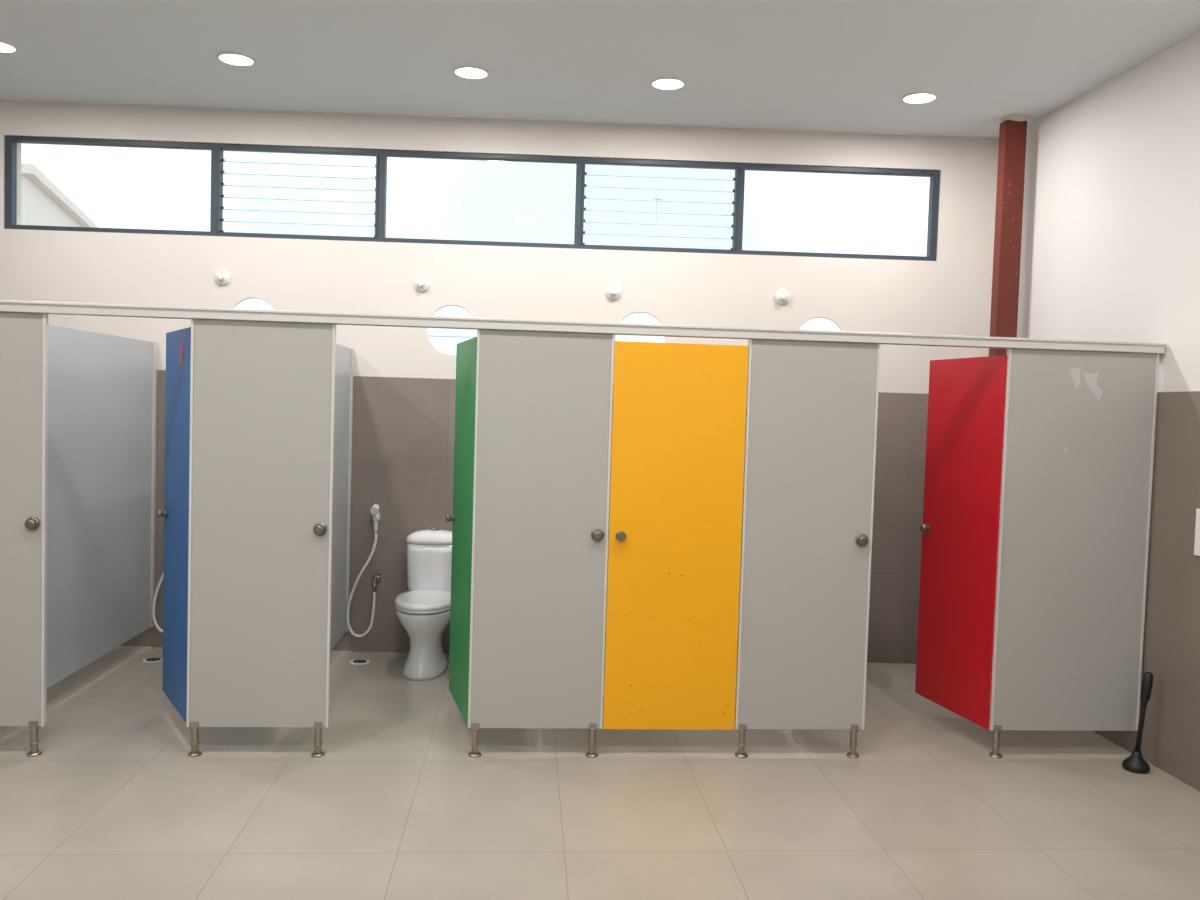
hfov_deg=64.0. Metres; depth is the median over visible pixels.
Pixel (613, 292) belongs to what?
cap
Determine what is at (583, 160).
window
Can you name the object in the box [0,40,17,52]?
recessed light
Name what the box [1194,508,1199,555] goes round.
wall switch plate
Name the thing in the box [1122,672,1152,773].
plunger
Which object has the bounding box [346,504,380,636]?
bidet sprayer
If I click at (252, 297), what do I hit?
round window
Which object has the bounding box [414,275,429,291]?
cap
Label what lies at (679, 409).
door
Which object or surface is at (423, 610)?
toilet
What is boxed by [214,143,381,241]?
window
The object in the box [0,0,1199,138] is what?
ceiling
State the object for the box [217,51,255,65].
recessed light
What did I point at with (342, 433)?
cubicle side partition
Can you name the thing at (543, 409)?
panel
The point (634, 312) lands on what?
round window
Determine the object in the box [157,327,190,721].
door
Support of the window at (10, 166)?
in the wall at (951, 294)
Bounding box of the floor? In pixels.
[0,646,1199,899]
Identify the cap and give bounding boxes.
[214,268,230,285]
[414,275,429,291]
[605,283,620,299]
[775,288,789,304]
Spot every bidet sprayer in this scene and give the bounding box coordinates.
[152,571,163,632]
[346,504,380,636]
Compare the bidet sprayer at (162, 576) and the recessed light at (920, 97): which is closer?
the recessed light at (920, 97)
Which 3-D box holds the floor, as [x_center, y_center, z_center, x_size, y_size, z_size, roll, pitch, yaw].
[-1.169,1.530,2.454,8.530,0.100,8.550,2,3,-4]
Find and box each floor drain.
[142,657,162,662]
[350,659,369,664]
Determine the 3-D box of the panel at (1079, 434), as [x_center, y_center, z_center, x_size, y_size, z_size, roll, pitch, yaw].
[2.271,0.508,4.610,0.744,1.959,0.060,2,3,-4]
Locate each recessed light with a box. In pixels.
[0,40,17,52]
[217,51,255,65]
[453,65,488,78]
[650,77,685,89]
[901,91,937,103]
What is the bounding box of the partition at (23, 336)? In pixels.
[0,312,47,756]
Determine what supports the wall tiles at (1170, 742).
attached to the wall at (1110, 242)
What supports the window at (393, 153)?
in the wall at (951, 294)
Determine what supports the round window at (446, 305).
in the wall at (951, 294)
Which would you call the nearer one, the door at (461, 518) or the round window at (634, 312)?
the door at (461, 518)
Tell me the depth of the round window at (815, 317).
6.22 m
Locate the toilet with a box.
[395,527,451,679]
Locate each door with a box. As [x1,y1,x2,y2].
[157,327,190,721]
[446,337,476,726]
[603,341,747,729]
[915,355,1006,729]
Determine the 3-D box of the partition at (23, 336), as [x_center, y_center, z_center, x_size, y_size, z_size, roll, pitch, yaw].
[-3.075,0.365,4.189,1.257,1.959,0.073,2,3,-4]
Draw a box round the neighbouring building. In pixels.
[21,163,98,227]
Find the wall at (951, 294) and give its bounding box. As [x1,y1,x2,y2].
[0,100,998,393]
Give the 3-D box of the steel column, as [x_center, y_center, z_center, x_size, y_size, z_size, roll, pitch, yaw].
[2.434,-0.278,5.833,0.156,3.431,0.127,2,3,-4]
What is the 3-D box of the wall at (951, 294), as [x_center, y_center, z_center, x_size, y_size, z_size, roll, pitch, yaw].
[-1.357,-0.411,6.261,8.830,3.432,0.202,2,3,-2]
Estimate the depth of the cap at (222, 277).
6.09 m
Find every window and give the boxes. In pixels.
[4,135,214,235]
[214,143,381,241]
[233,297,274,309]
[380,150,579,248]
[427,305,476,354]
[577,157,741,253]
[615,312,664,342]
[739,163,939,260]
[798,317,841,330]
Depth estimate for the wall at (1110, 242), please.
4.93 m
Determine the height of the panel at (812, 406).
1.959 m
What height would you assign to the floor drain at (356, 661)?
0.006 m
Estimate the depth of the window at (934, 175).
6.21 m
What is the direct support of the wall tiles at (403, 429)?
attached to the wall at (951, 294)
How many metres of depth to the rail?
4.35 m
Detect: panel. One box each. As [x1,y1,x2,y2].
[186,319,335,756]
[468,329,613,757]
[734,339,879,757]
[989,348,1158,758]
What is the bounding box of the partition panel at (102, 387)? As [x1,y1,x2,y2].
[47,324,156,687]
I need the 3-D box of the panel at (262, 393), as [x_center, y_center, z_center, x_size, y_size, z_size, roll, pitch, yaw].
[-1.523,0.407,4.309,0.626,1.959,0.073,2,3,-4]
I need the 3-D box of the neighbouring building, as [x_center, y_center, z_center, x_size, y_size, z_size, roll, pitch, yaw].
[-20.552,-3.061,23.043,14.400,6.700,10.400,1,3,-19]
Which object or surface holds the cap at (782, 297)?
attached to the wall at (951, 294)
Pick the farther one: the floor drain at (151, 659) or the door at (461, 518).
the floor drain at (151, 659)
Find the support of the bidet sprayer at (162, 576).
attached to the wall at (951, 294)
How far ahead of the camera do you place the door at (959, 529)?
4.84 m
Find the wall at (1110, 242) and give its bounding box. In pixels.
[1017,31,1199,391]
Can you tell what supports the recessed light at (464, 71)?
in the ceiling
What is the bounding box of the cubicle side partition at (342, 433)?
[331,344,353,649]
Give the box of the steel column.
[989,115,1028,355]
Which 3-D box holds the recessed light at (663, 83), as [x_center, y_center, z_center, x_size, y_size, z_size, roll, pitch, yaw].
[0.378,-2.031,5.324,0.196,0.011,0.196,2,3,-4]
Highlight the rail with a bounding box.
[0,300,1165,353]

